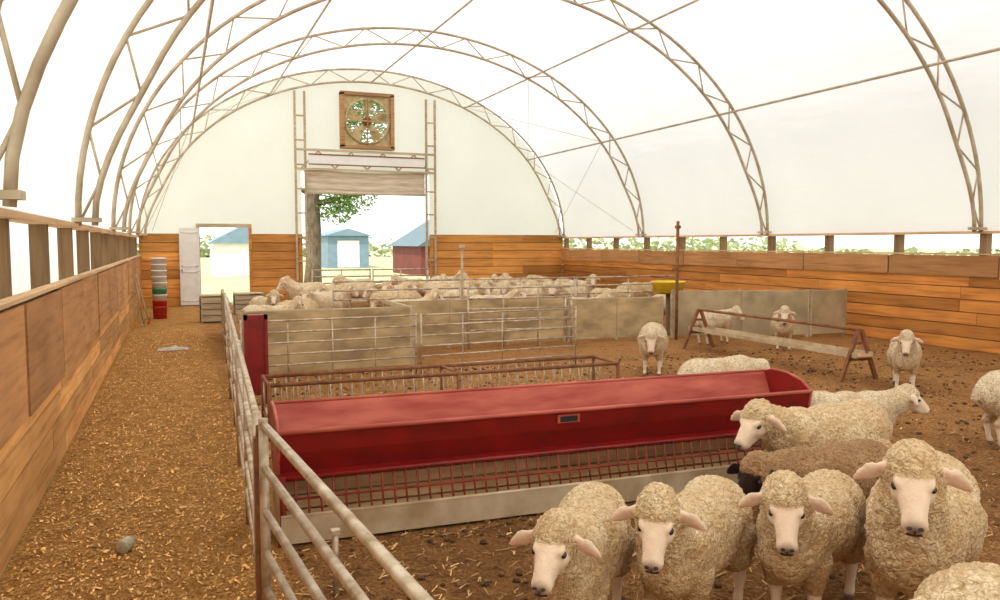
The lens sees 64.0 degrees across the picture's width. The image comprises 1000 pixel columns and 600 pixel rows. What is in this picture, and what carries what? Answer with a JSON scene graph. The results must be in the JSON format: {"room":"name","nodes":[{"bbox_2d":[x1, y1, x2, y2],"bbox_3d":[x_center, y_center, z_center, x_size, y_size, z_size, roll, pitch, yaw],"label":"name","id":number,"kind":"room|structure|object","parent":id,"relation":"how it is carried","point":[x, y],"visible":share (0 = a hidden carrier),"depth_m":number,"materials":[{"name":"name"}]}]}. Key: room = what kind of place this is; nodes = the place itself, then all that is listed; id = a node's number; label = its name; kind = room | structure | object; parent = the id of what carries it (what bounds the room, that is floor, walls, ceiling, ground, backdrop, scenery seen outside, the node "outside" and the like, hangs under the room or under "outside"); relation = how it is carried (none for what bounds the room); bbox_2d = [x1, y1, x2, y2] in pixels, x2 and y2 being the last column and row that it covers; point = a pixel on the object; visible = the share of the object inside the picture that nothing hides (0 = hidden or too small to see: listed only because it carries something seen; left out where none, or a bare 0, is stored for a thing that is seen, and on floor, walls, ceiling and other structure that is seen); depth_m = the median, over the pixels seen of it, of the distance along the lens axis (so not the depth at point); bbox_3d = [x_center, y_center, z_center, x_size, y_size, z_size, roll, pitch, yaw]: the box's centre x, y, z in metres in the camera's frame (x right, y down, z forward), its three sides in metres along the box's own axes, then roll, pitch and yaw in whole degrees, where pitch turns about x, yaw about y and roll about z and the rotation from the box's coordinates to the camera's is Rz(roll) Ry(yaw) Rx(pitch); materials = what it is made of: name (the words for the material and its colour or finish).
{"room":"farm building","nodes":[
{"label":"farm building","id":0,"kind":"room"},
{"bbox_2d":[0,208,141,577],"bbox_3d":[-4.875,0.243,9.124,0.262,2.220,34.300,-2,4,-22],"label":"wall","id":1,"kind":"structure","parent":0,"point":[60,340],"depth_m":6.96,"materials":[{"name":"brown wood"}]},
{"bbox_2d":[9,222,30,295],"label":"curtain","id":2,"kind":"object","parent":1,"relation":"attached to","point":[20,259],"depth_m":7.27,"materials":[{"name":"fabric"}]},
{"bbox_2d":[0,0,78,207],"bbox_3d":[3.932,-3.545,6.921,14.810,5.702,0.160,-2,4,-22],"label":"truss","id":3,"kind":"object","parent":1,"relation":"on","point":[12,143],"visible":1,"depth_m":4.40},
{"bbox_2d":[48,227,58,282],"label":"curtain","id":4,"kind":"object","parent":1,"relation":"attached to","point":[53,252],"depth_m":9.29,"materials":[{"name":"fabric"}]},
{"bbox_2d":[72,230,77,274],"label":"curtain","id":5,"kind":"object","parent":1,"relation":"attached to","point":[74,231],"depth_m":11.26,"materials":[{"name":"fabric"}]},
{"bbox_2d":[127,27,645,236],"bbox_3d":[-2.295,-4.633,22.216,14.810,5.702,0.160,-2,4,-22],"label":"truss","id":6,"kind":"object","parent":1,"relation":"on","point":[137,223],"visible":0.91,"depth_m":21.54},
{"bbox_2d":[109,0,771,234],"bbox_3d":[-0.150,-4.258,16.948,14.810,5.702,0.160,-2,4,-22],"label":"truss","id":7,"kind":"object","parent":1,"relation":"on","point":[181,99],"visible":0.99,"depth_m":15.05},
{"bbox_2d":[71,0,986,231],"bbox_3d":[1.994,-3.884,11.680,14.810,5.702,0.160,-2,4,-22],"label":"truss","id":8,"kind":"object","parent":1,"relation":"on","point":[79,217],"visible":0.99,"depth_m":9.29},
{"bbox_2d":[139,224,562,306],"bbox_3d":[-4.433,-1.282,27.735,14.730,2.620,0.110,-2,4,-22],"label":"wall","id":9,"kind":"structure","parent":0,"point":[272,257],"depth_m":28.45,"materials":[{"name":"brown wood"}]},
{"bbox_2d":[179,228,200,304],"bbox_3d":[-9.833,-1.059,25.375,0.600,2.450,0.120,-2,4,-22],"label":"door","id":10,"kind":"structure","parent":9,"relation":"in","point":[189,247],"depth_m":25.38,"materials":[{"name":"white paint"}]},
{"bbox_2d":[140,70,561,234],"bbox_3d":[-4.462,-5.072,27.535,14.770,5.650,0.001,-2,4,-22],"label":"fabric","id":11,"kind":"object","parent":9,"relation":"attached to","point":[240,170],"visible":0.95,"depth_m":26.88,"materials":[{"name":"fabric"}]},
{"bbox_2d":[339,90,394,150],"bbox_3d":[-4.545,-6.094,27.309,1.840,1.900,0.340,-2,4,-22],"label":"ventilation fan","id":12,"kind":"object","parent":11,"relation":"attached to","point":[348,139],"visible":1,"depth_m":27.25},
{"bbox_2d":[138,68,565,237],"bbox_3d":[-4.383,-4.998,27.346,14.810,5.702,0.160,-2,4,-22],"label":"truss","id":13,"kind":"object","parent":9,"relation":"on","point":[563,235],"visible":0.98,"depth_m":26.78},
{"bbox_2d":[146,57,632,231],"bbox_3d":[-3.339,-4.373,24.812,13.934,4.446,5.557,-2,4,-22],"label":"cables","id":14,"kind":"object","parent":13,"relation":"attached to","point":[291,57],"visible":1,"depth_m":24.26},
{"bbox_2d":[189,0,999,160],"bbox_3d":[2.004,-5.081,11.572,11.668,2.438,33.950,-2,4,-22],"label":"cables","id":15,"kind":"structure","parent":13,"relation":"attached to","point":[211,5],"depth_m":17.79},
{"bbox_2d":[0,0,999,236],"bbox_3d":[2.017,-3.935,11.621,14.869,5.760,34.480,-2,4,-22],"label":"ceiling","id":16,"kind":"structure","parent":0,"point":[880,155],"depth_m":17.71,"materials":[{"name":"fabric"}]},
{"bbox_2d":[0,301,999,599],"bbox_3d":[2.004,1.150,12.015,14.830,0.001,34.350,-2,4,-22],"label":"floor","id":17,"kind":"structure","parent":0,"point":[178,317],"depth_m":6.87,"materials":[{"name":"soil"}]},
{"bbox_2d":[114,535,135,554],"bbox_3d":[-2.432,1.588,5.204,0.092,0.092,0.150,0,4,-1],"label":"stone","id":18,"kind":"object","parent":17,"relation":"on","point":[126,543],"visible":1,"depth_m":5.13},
{"bbox_2d":[134,274,150,326],"bbox_3d":[-8.694,-0.006,19.454,0.342,1.257,0.960,-2,4,-22],"label":"pitchforks","id":19,"kind":"object","parent":17,"relation":"on","point":[135,275],"visible":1,"depth_m":19.17,"materials":[{"name":"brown wood"}]},
{"bbox_2d":[1,328,285,599],"bbox_3d":[-4.227,1.276,9.996,1.552,0.029,18.532,-2,4,-22],"label":"litter","id":20,"kind":"object","parent":17,"relation":"on","point":[103,550],"visible":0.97,"depth_m":6.30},
{"bbox_2d":[150,257,167,318],"bbox_3d":[-9.024,-0.315,21.191,0.390,1.620,0.390,-2,4,-22],"label":"buckets","id":21,"kind":"object","parent":17,"relation":"on","point":[158,265],"visible":1,"depth_m":21.05,"materials":[{"name":"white plastic"}]},
{"bbox_2d":[157,345,188,350],"bbox_3d":[-6.167,0.895,15.086,0.550,0.068,0.465,-2,4,-22],"label":"rag","id":22,"kind":"object","parent":17,"relation":"on","point":[176,347],"visible":1,"depth_m":14.99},
{"bbox_2d":[199,294,220,322],"bbox_3d":[-7.301,0.209,20.306,0.600,0.700,0.600,-2,4,-22],"label":"wooden crate","id":23,"kind":"object","parent":17,"relation":"on","point":[209,304],"visible":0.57,"depth_m":20.03,"materials":[{"name":"grey wood"}]},
{"bbox_2d":[221,289,231,340],"bbox_3d":[-5.385,0.395,15.722,0.061,0.980,4.263,-2,4,-21],"label":"wall","id":24,"kind":"structure","parent":17,"relation":"on","point":[223,293],"depth_m":16.40,"materials":[{"name":"grey wood"}]},
{"bbox_2d":[224,295,229,397],"bbox_3d":[-4.025,0.596,11.837,0.048,1.130,3.281,-1,4,-20],"label":"panel","id":25,"kind":"object","parent":17,"relation":"on","point":[226,305],"visible":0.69,"depth_m":11.86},
{"bbox_2d":[228,311,239,463],"bbox_3d":[-2.906,0.817,8.738,0.048,1.130,3.281,-1,4,-20],"label":"panel","id":26,"kind":"object","parent":17,"relation":"on","point":[232,334],"visible":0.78,"depth_m":8.71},
{"bbox_2d":[235,341,260,599],"bbox_3d":[-1.796,1.035,5.667,0.048,1.130,3.221,-1,4,-20],"label":"panel","id":27,"kind":"object","parent":17,"relation":"on","point":[246,422],"visible":0.76,"depth_m":5.37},
{"bbox_2d":[233,292,263,314],"bbox_3d":[-7.119,0.093,22.645,0.800,0.600,0.600,-2,4,-22],"label":"wooden crate","id":28,"kind":"object","parent":17,"relation":"on","point":[241,300],"visible":0.66,"depth_m":22.33,"materials":[{"name":"grey wood"}]},
{"bbox_2d":[243,314,268,404],"bbox_3d":[-3.011,0.740,9.885,0.280,1.120,0.080,-2,4,-22],"label":"end panel","id":29,"kind":"object","parent":17,"relation":"on","point":[255,327],"visible":0.75,"depth_m":9.86,"materials":[{"name":"paint"}]},
{"bbox_2d":[253,425,261,599],"bbox_3d":[-1.218,1.173,4.089,0.060,1.080,0.060,-2,4,-22],"label":"gate post","id":30,"kind":"object","parent":17,"relation":"on","point":[255,438],"visible":0.34,"depth_m":4.05,"materials":[{"name":"metal"}]},
{"bbox_2d":[249,290,282,305],"bbox_3d":[-5.326,0.222,18.262,0.498,0.966,1.317,-4,6,-44],"label":"sheep","id":31,"kind":"object","parent":17,"relation":"on","point":[273,298],"visible":0.52,"depth_m":17.86},
{"bbox_2d":[236,296,306,322],"bbox_3d":[-4.487,0.404,15.824,1.406,0.947,0.501,-2,4,-25],"label":"sheep","id":32,"kind":"object","parent":17,"relation":"on","point":[297,303],"visible":0.32,"depth_m":15.80},
{"bbox_2d":[277,298,317,308],"bbox_3d":[-4.337,0.385,17.021,0.531,0.816,1.421,2,4,24],"label":"sheep","id":33,"kind":"object","parent":17,"relation":"on","point":[309,303],"visible":0.2,"depth_m":17.17},
{"bbox_2d":[276,277,325,299],"bbox_3d":[-5.574,-0.139,22.712,1.562,1.053,0.557,-2,5,-26],"label":"sheep","id":34,"kind":"object","parent":17,"relation":"on","point":[292,289],"visible":0.47,"depth_m":22.38},
{"bbox_2d":[299,287,342,308],"bbox_3d":[-4.166,0.173,18.558,0.539,1.020,1.513,2,4,25],"label":"sheep","id":35,"kind":"object","parent":17,"relation":"on","point":[324,300],"visible":0.44,"depth_m":18.32},
{"bbox_2d":[301,284,345,294],"bbox_3d":[-4.691,0.018,21.701,1.527,0.882,0.571,-3,5,-40],"label":"sheep","id":36,"kind":"object","parent":17,"relation":"on","point":[340,286],"visible":0.08,"depth_m":21.67},
{"bbox_2d":[240,305,411,372],"bbox_3d":[-2.622,0.623,12.313,2.610,1.010,0.070,-2,4,-22],"label":"wall","id":37,"kind":"structure","parent":17,"relation":"on","point":[399,310],"depth_m":12.32,"materials":[{"name":"grey wood"}]},
{"bbox_2d":[316,283,336,291],"bbox_3d":[-4.456,0.026,20.862,0.509,0.987,1.346,0,4,3],"label":"sheep","id":38,"kind":"object","parent":17,"relation":"on","point":[321,287],"visible":0.18,"depth_m":20.28},
{"bbox_2d":[239,313,416,381],"bbox_3d":[-2.380,0.713,11.390,2.532,0.960,0.028,-2,5,-25],"label":"panel","id":39,"kind":"object","parent":17,"relation":"on","point":[415,314],"visible":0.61,"depth_m":11.41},
{"bbox_2d":[330,527,339,596],"bbox_3d":[-0.933,1.489,4.541,0.050,0.385,0.050,-2,4,-22],"label":"stake","id":40,"kind":"object","parent":17,"relation":"on","point":[334,532],"visible":0.8,"depth_m":4.53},
{"bbox_2d":[314,283,358,307],"bbox_3d":[-4.196,0.085,19.837,1.383,1.014,0.523,-2,5,-28],"label":"sheep","id":41,"kind":"object","parent":17,"relation":"on","point":[350,286],"visible":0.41,"depth_m":19.88},
{"bbox_2d":[311,269,370,283],"bbox_3d":[-5.326,-0.476,26.905,2.007,1.130,0.058,-2,4,-22],"label":"gate","id":42,"kind":"object","parent":17,"relation":"on","point":[312,270],"visible":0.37,"depth_m":26.79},
{"bbox_2d":[258,418,433,599],"bbox_3d":[-0.565,1.240,2.796,0.048,1.130,2.787,-2,5,-27],"label":"gate","id":43,"kind":"object","parent":17,"relation":"on","point":[397,572],"visible":1,"depth_m":3.18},
{"bbox_2d":[331,276,374,307],"bbox_3d":[-4.382,-0.214,24.108,1.492,1.006,0.532,0,4,-3],"label":"sheep","id":44,"kind":"object","parent":17,"relation":"on","point":[359,285],"visible":0.28,"depth_m":23.93},
{"bbox_2d":[337,274,375,302],"bbox_3d":[-4.784,-0.373,26.446,1.470,0.990,0.524,-2,5,-26],"label":"sheep","id":45,"kind":"object","parent":17,"relation":"on","point":[364,279],"visible":0.18,"depth_m":26.39},
{"bbox_2d":[293,90,436,282],"bbox_3d":[-4.524,-3.455,27.417,4.890,7.000,0.115,-2,4,-22],"label":"truss","id":46,"kind":"object","parent":17,"relation":"on","point":[337,160],"visible":0.89,"depth_m":27.21,"materials":[{"name":"beige metal"}]},
{"bbox_2d":[307,170,424,195],"bbox_3d":[-4.556,-4.018,27.485,4.100,0.814,0.100,-2,4,-22],"label":"door curtain","id":47,"kind":"object","parent":46,"relation":"attached to","point":[318,182],"visible":1,"depth_m":27.45,"materials":[{"name":"grey weathered wood"}]},
{"bbox_2d":[362,284,406,306],"bbox_3d":[-2.869,0.065,20.463,1.434,0.966,0.511,-2,5,-31],"label":"sheep","id":48,"kind":"object","parent":17,"relation":"on","point":[366,294],"visible":0.27,"depth_m":20.07},
{"bbox_2d":[378,282,408,290],"bbox_3d":[-2.855,-0.049,21.538,0.550,1.040,1.543,1,4,18],"label":"sheep","id":49,"kind":"object","parent":17,"relation":"on","point":[385,285],"visible":0.26,"depth_m":20.99},
{"bbox_2d":[367,290,421,306],"bbox_3d":[-2.516,0.198,19.424,1.473,0.848,0.550,-3,5,-32],"label":"sheep","id":50,"kind":"object","parent":17,"relation":"on","point":[390,294],"visible":0.36,"depth_m":19.18},
{"bbox_2d":[332,278,459,307],"bbox_3d":[-2.299,0.124,18.116,2.971,1.180,0.041,-2,4,-22],"label":"panel","id":51,"kind":"object","parent":17,"relation":"on","point":[398,281],"visible":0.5,"depth_m":18.00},
{"bbox_2d":[383,299,414,365],"bbox_3d":[-1.754,0.530,13.828,0.060,0.980,1.910,-2,4,-22],"label":"wall","id":52,"kind":"structure","parent":17,"relation":"on","point":[386,303],"depth_m":12.97,"materials":[{"name":"grey wood"}]},
{"bbox_2d":[381,281,418,291],"bbox_3d":[-2.847,-0.078,22.429,1.325,0.971,0.501,1,4,19],"label":"sheep","id":53,"kind":"object","parent":17,"relation":"on","point":[412,284],"visible":0.16,"depth_m":22.10},
{"bbox_2d":[372,268,428,282],"bbox_3d":[-3.426,-0.530,27.674,2.007,1.130,0.058,-2,4,-22],"label":"gate","id":54,"kind":"object","parent":17,"relation":"on","point":[400,269],"visible":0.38,"depth_m":27.64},
{"bbox_2d":[390,274,422,283],"bbox_3d":[-2.987,-0.352,26.012,1.499,1.010,0.534,-3,5,-37],"label":"sheep","id":55,"kind":"object","parent":17,"relation":"on","point":[394,276],"visible":0.16,"depth_m":25.59},
{"bbox_2d":[401,281,428,296],"bbox_3d":[-2.547,-0.196,25.001,1.464,0.842,0.546,-3,5,-36],"label":"sheep","id":56,"kind":"object","parent":17,"relation":"on","point":[421,283],"visible":0.17,"depth_m":24.77},
{"bbox_2d":[390,288,443,301],"bbox_3d":[-1.818,0.294,16.602,1.443,1.058,0.546,-3,5,-35],"label":"sheep","id":57,"kind":"object","parent":17,"relation":"on","point":[435,293],"visible":0.25,"depth_m":16.68},
{"bbox_2d":[261,355,619,440],"bbox_3d":[-0.572,1.062,9.148,4.094,0.582,0.644,-2,4,-22],"label":"rack","id":58,"kind":"object","parent":17,"relation":"on","point":[265,411],"visible":0.52,"depth_m":9.00,"materials":[{"name":"metal"}]},
{"bbox_2d":[422,273,469,292],"bbox_3d":[-1.615,-0.265,24.259,1.481,1.086,0.560,0,4,-4],"label":"sheep","id":59,"kind":"object","parent":17,"relation":"on","point":[465,276],"visible":0.19,"depth_m":24.10},
{"bbox_2d":[425,283,469,294],"bbox_3d":[-1.410,-0.018,22.176,1.543,0.888,0.576,-3,5,-35],"label":"sheep","id":60,"kind":"object","parent":17,"relation":"on","point":[457,284],"visible":0.23,"depth_m":21.90},
{"bbox_2d":[431,270,466,278],"bbox_3d":[-1.799,-0.497,27.504,1.484,1.088,0.561,1,4,17],"label":"sheep","id":61,"kind":"object","parent":17,"relation":"on","point":[458,274],"visible":0.12,"depth_m":27.27},
{"bbox_2d":[439,287,475,294],"bbox_3d":[-1.178,0.084,20.959,1.490,0.857,0.556,-2,5,-27],"label":"sheep","id":62,"kind":"object","parent":17,"relation":"on","point":[443,291],"visible":0.05,"depth_m":20.68},
{"bbox_2d":[459,245,464,299],"bbox_3d":[-0.762,-0.130,16.128,0.100,1.970,0.080,-2,4,-22],"label":"wooden stake","id":63,"kind":"object","parent":17,"relation":"on","point":[460,246],"visible":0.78,"depth_m":16.07,"materials":[{"name":"grey wood"}]},
{"bbox_2d":[442,282,490,299],"bbox_3d":[-0.834,0.058,20.070,1.413,1.036,0.534,1,4,17],"label":"sheep","id":64,"kind":"object","parent":17,"relation":"on","point":[454,292],"visible":0.3,"depth_m":19.88},
{"bbox_2d":[469,280,482,286],"bbox_3d":[-1.120,-0.290,26.735,1.366,0.784,0.510,1,4,19],"label":"sheep","id":65,"kind":"object","parent":17,"relation":"on","point":[474,282],"visible":0.09,"depth_m":26.50},
{"bbox_2d":[394,298,564,347],"bbox_3d":[-0.419,0.434,15.523,3.710,0.930,0.070,-2,4,-22],"label":"wall","id":66,"kind":"structure","parent":17,"relation":"on","point":[432,306],"depth_m":15.54,"materials":[{"name":"grey wood"}]},
{"bbox_2d":[482,277,503,292],"bbox_3d":[-0.080,-0.239,24.787,0.507,0.959,1.423,4,5,41],"label":"sheep","id":67,"kind":"object","parent":17,"relation":"on","point":[491,283],"visible":0.14,"depth_m":24.38},
{"bbox_2d":[469,285,525,297],"bbox_3d":[-0.125,0.218,17.481,1.479,1.084,0.559,0,4,-6],"label":"sheep","id":68,"kind":"object","parent":17,"relation":"on","point":[516,292],"visible":0.27,"depth_m":17.34},
{"bbox_2d":[420,306,576,373],"bbox_3d":[0.037,0.628,12.584,2.759,0.960,0.028,-2,5,-27],"label":"panel","id":69,"kind":"object","parent":17,"relation":"on","point":[575,308],"visible":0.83,"depth_m":12.56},
{"bbox_2d":[491,281,510,294],"bbox_3d":[0.081,-0.032,21.580,0.516,1.001,1.366,-1,4,-15],"label":"sheep","id":70,"kind":"object","parent":17,"relation":"on","point":[505,283],"visible":0.24,"depth_m":21.06},
{"bbox_2d":[491,274,525,283],"bbox_3d":[0.281,-0.365,26.236,1.491,1.005,0.532,-2,5,-26],"label":"sheep","id":71,"kind":"object","parent":17,"relation":"on","point":[523,281],"visible":0.24,"depth_m":25.90},
{"bbox_2d":[506,277,524,290],"bbox_3d":[0.464,-0.149,22.805,0.547,1.061,1.447,1,4,14],"label":"sheep","id":72,"kind":"object","parent":17,"relation":"on","point":[512,282],"visible":0.14,"depth_m":22.22},
{"bbox_2d":[463,276,574,296],"bbox_3d":[0.480,0.044,19.242,2.971,1.180,0.041,-2,4,-22],"label":"panel","id":73,"kind":"object","parent":17,"relation":"on","point":[574,276],"visible":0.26,"depth_m":19.36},
{"bbox_2d":[467,285,571,348],"bbox_3d":[0.403,0.317,15.416,2.142,1.180,0.037,-1,4,-18],"label":"panel","id":74,"kind":"object","parent":17,"relation":"on","point":[537,287],"visible":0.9,"depth_m":15.37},
{"bbox_2d":[524,280,540,285],"bbox_3d":[0.942,-0.148,24.040,0.574,0.882,1.537,1,4,12],"label":"sheep","id":75,"kind":"object","parent":17,"relation":"on","point":[530,282],"visible":0.19,"depth_m":23.72},
{"bbox_2d":[526,275,545,282],"bbox_3d":[1.309,-0.464,28.589,0.562,0.867,1.508,-2,4,-21],"label":"sheep","id":76,"kind":"object","parent":17,"relation":"on","point":[528,276],"visible":0.24,"depth_m":28.27},
{"bbox_2d":[524,281,553,296],"bbox_3d":[0.954,0.004,20.792,0.550,1.040,1.543,-2,5,-26],"label":"sheep","id":77,"kind":"object","parent":17,"relation":"on","point":[548,283],"visible":0.3,"depth_m":20.34},
{"bbox_2d":[269,368,812,547],"bbox_3d":[0.492,1.120,6.326,4.420,0.872,0.747,-2,4,-20],"label":"trough","id":78,"kind":"object","parent":17,"relation":"on","point":[409,460],"visible":0.81,"depth_m":6.04,"materials":[{"name":"red paint"}]},
{"bbox_2d":[543,279,580,295],"bbox_3d":[1.825,-0.166,23.236,1.532,1.032,0.546,-2,5,-30],"label":"sheep","id":79,"kind":"object","parent":17,"relation":"on","point":[545,280],"visible":0.15,"depth_m":23.11},
{"bbox_2d":[553,282,588,297],"bbox_3d":[1.946,-0.056,22.279,1.408,0.948,0.502,-3,5,-37],"label":"sheep","id":80,"kind":"object","parent":17,"relation":"on","point":[581,289],"visible":0.38,"depth_m":22.06},
{"bbox_2d":[509,482,635,599],"bbox_3d":[0.384,1.300,3.896,0.470,0.854,1.341,1,4,18],"label":"sheep","id":81,"kind":"object","parent":17,"relation":"on","point":[578,550],"visible":0.98,"depth_m":3.58},
{"bbox_2d":[569,274,600,296],"bbox_3d":[2.568,-0.288,24.741,0.549,1.064,1.451,-3,5,-36],"label":"sheep","id":82,"kind":"object","parent":17,"relation":"on","point":[590,281],"visible":0.37,"depth_m":24.27},
{"bbox_2d":[565,290,611,329],"bbox_3d":[1.981,0.242,18.213,1.382,0.931,0.493,-1,4,-12],"label":"sheep","id":83,"kind":"object","parent":17,"relation":"on","point":[606,294],"visible":0.15,"depth_m":18.22},
{"bbox_2d":[589,288,633,297],"bbox_3d":[2.967,0.079,21.444,1.391,0.798,0.520,4,6,44],"label":"sheep","id":84,"kind":"object","parent":17,"relation":"on","point":[595,289],"visible":0.3,"depth_m":21.16},
{"bbox_2d":[225,342,999,599],"bbox_3d":[3.738,1.350,8.962,12.516,0.028,10.723,-2,4,-22],"label":"litter","id":85,"kind":"object","parent":17,"relation":"on","point":[395,544],"visible":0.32,"depth_m":7.67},
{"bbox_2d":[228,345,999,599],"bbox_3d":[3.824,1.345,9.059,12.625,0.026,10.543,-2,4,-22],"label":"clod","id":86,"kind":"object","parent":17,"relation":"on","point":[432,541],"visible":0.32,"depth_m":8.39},
{"bbox_2d":[566,296,663,341],"bbox_3d":[2.397,0.381,16.558,2.215,0.890,0.071,-1,4,-19],"label":"wall","id":87,"kind":"structure","parent":17,"relation":"on","point":[615,317],"depth_m":16.50,"materials":[{"name":"grey wood"}]},
{"bbox_2d":[576,275,675,297],"bbox_3d":[3.260,-0.036,20.368,2.971,1.180,0.041,-2,4,-22],"label":"panel","id":88,"kind":"object","parent":17,"relation":"on","point":[577,277],"visible":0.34,"depth_m":20.20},
{"bbox_2d":[616,282,655,296],"bbox_3d":[4.059,-0.082,23.089,1.540,0.886,0.574,-1,4,-8],"label":"sheep","id":89,"kind":"object","parent":17,"relation":"on","point":[623,287],"visible":0.22,"depth_m":22.85},
{"bbox_2d":[637,322,668,375],"bbox_3d":[2.311,0.745,12.192,0.481,0.783,1.360,1,4,14],"label":"sheep","id":90,"kind":"object","parent":17,"relation":"on","point":[653,340],"visible":1,"depth_m":11.92},
{"bbox_2d":[652,294,670,314],"bbox_3d":[4.190,0.257,18.887,1.405,0.806,0.525,2,4,22],"label":"sheep","id":91,"kind":"object","parent":17,"relation":"on","point":[656,295],"visible":0.07,"depth_m":18.79},
{"bbox_2d":[651,280,685,335],"bbox_3d":[3.679,0.172,17.524,0.760,1.170,0.760,-2,4,-22],"label":"tub","id":92,"kind":"object","parent":17,"relation":"on","point":[659,286],"visible":0.77,"depth_m":17.36,"materials":[{"name":"yellow plastic"}]},
{"bbox_2d":[675,221,680,339],"bbox_3d":[3.665,-0.401,16.558,0.080,2.450,0.100,-2,4,-22],"label":"pole","id":93,"kind":"object","parent":17,"relation":"on","point":[677,226],"visible":1,"depth_m":16.53,"materials":[{"name":"metal"}]},
{"bbox_2d":[611,475,756,599],"bbox_3d":[0.956,1.261,4.054,0.482,0.909,1.310,3,5,35],"label":"sheep","id":94,"kind":"object","parent":17,"relation":"on","point":[685,539],"visible":0.98,"depth_m":3.79},
{"bbox_2d":[696,305,744,344],"bbox_3d":[4.359,0.499,15.872,1.256,0.751,0.435,-2,5,-30],"label":"sheep","id":95,"kind":"object","parent":17,"relation":"on","point":[724,321],"visible":0.57,"depth_m":15.69},
{"bbox_2d":[677,354,769,374],"bbox_3d":[2.472,0.993,8.833,1.396,0.765,0.491,-2,5,-27],"label":"sheep","id":96,"kind":"object","parent":17,"relation":"on","point":[739,362],"visible":0.29,"depth_m":8.63},
{"bbox_2d":[670,289,809,337],"bbox_3d":[5.114,0.286,17.039,2.986,1.010,0.076,0,4,-3],"label":"wall","id":97,"kind":"structure","parent":17,"relation":"on","point":[765,303],"depth_m":17.00,"materials":[{"name":"grey wood"}]},
{"bbox_2d":[682,308,877,381],"bbox_3d":[4.508,0.671,13.433,0.726,0.775,4.050,-2,4,-22],"label":"trough","id":98,"kind":"object","parent":17,"relation":"on","point":[851,354],"visible":1,"depth_m":12.75,"materials":[{"name":"wood"}]},
{"bbox_2d":[771,305,795,350],"bbox_3d":[5.332,0.498,15.033,0.476,0.872,1.281,1,4,18],"label":"sheep","id":99,"kind":"object","parent":17,"relation":"on","point":[779,328],"visible":0.88,"depth_m":14.69},
{"bbox_2d":[738,469,866,599],"bbox_3d":[1.623,1.247,4.221,0.481,0.913,1.287,3,5,40],"label":"sheep","id":100,"kind":"object","parent":17,"relation":"on","point":[809,524],"visible":0.97,"depth_m":3.95},
{"bbox_2d":[726,439,889,499],"bbox_3d":[1.982,1.270,5.046,1.379,0.750,0.474,-1,4,-20],"label":"sheep","id":101,"kind":"object","parent":17,"relation":"on","point":[847,457],"visible":0.37,"depth_m":4.91},
{"bbox_2d":[730,398,892,451],"bbox_3d":[2.300,1.134,5.903,1.496,0.899,0.522,-1,4,-20],"label":"sheep","id":102,"kind":"object","parent":17,"relation":"on","point":[775,427],"visible":0.62,"depth_m":5.71},
{"bbox_2d":[808,288,846,336],"bbox_3d":[7.101,0.266,17.328,1.010,1.010,0.070,-2,4,-22],"label":"wall","id":103,"kind":"structure","parent":17,"relation":"on","point":[825,306],"depth_m":17.28,"materials":[{"name":"grey wood"}]},
{"bbox_2d":[810,383,930,426],"bbox_3d":[3.262,1.122,7.226,1.256,0.735,0.423,0,4,-2],"label":"sheep","id":104,"kind":"object","parent":17,"relation":"on","point":[896,401],"visible":0.39,"depth_m":7.14},
{"bbox_2d":[886,329,922,386],"bbox_3d":[5.569,0.789,10.996,0.446,0.865,1.219,2,4,24],"label":"sheep","id":105,"kind":"object","parent":17,"relation":"on","point":[904,353],"visible":0.98,"depth_m":10.69},
{"bbox_2d":[853,438,987,599],"bbox_3d":[2.116,1.154,4.047,0.569,1.124,1.457,3,5,35],"label":"sheep","id":106,"kind":"object","parent":17,"relation":"on","point":[925,515],"visible":0.94,"depth_m":3.63},
{"bbox_2d":[909,561,999,599],"bbox_3d":[2.159,1.369,2.870,1.488,0.861,0.567,0,4,3],"label":"sheep","id":107,"kind":"object","parent":17,"relation":"on","point":[974,580],"visible":1,"depth_m":2.83},
{"bbox_2d":[970,369,999,446],"bbox_3d":[5.269,1.012,7.807,1.367,0.872,0.468,0,4,-1],"label":"sheep","id":108,"kind":"object","parent":17,"relation":"on","point":[986,391],"visible":1,"depth_m":7.73},
{"bbox_2d":[561,231,999,353],"bbox_3d":[8.901,-0.154,14.703,0.262,2.220,34.300,-2,4,-22],"label":"wall","id":109,"kind":"structure","parent":0,"point":[951,300],"depth_m":17.08,"materials":[{"name":"orange wood"}]},
{"label":"outside","id":110,"kind":"structure","parent":0,"visible":0},
{"bbox_2d":[200,248,998,303],"bbox_3d":[-18.811,-1.233,46.356,500.000,0.001,500.000,-2,4,-22],"label":"ground","id":111,"kind":"structure","parent":110,"point":[210,284],"depth_m":52.58,"materials":[{"name":"green plant"}]},
{"bbox_2d":[206,228,248,276],"bbox_3d":[-16.613,-3.267,51.975,4.600,3.260,5.600,-2,4,-22],"label":"shed","id":112,"kind":"object","parent":111,"relation":"on","point":[229,251],"visible":0.62,"depth_m":49.29,"materials":[{"name":"paint"}]},
{"bbox_2d":[301,100,386,282],"bbox_3d":[-7.446,-5.104,34.196,8.133,9.566,5.460,-2,4,-22],"label":"tree","id":113,"kind":"object","parent":111,"relation":"on","point":[314,204],"visible":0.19,"depth_m":33.71,"materials":[{"name":"green plant"}]},
{"bbox_2d":[321,228,371,267],"bbox_3d":[-13.637,-4.464,68.791,4.000,3.260,6.600,-2,4,-22],"label":"shed","id":114,"kind":"object","parent":111,"relation":"on","point":[340,248],"visible":0.92,"depth_m":66.02,"materials":[{"name":"blue"}]},
{"bbox_2d":[388,220,429,275],"bbox_3d":[-2.605,-4.040,54.376,8.400,4.460,7.600,-2,4,-22],"label":"barn","id":115,"kind":"object","parent":111,"relation":"on","point":[409,251],"visible":0.18,"depth_m":52.60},
{"bbox_2d":[137,234,999,257],"bbox_3d":[9.255,-4.454,70.389,158.469,4.607,147.742,-2,4,-22],"label":"hedgerow","id":116,"kind":"object","parent":111,"relation":"on","point":[711,243],"visible":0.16,"depth_m":138.26,"materials":[{"name":"green plant"}]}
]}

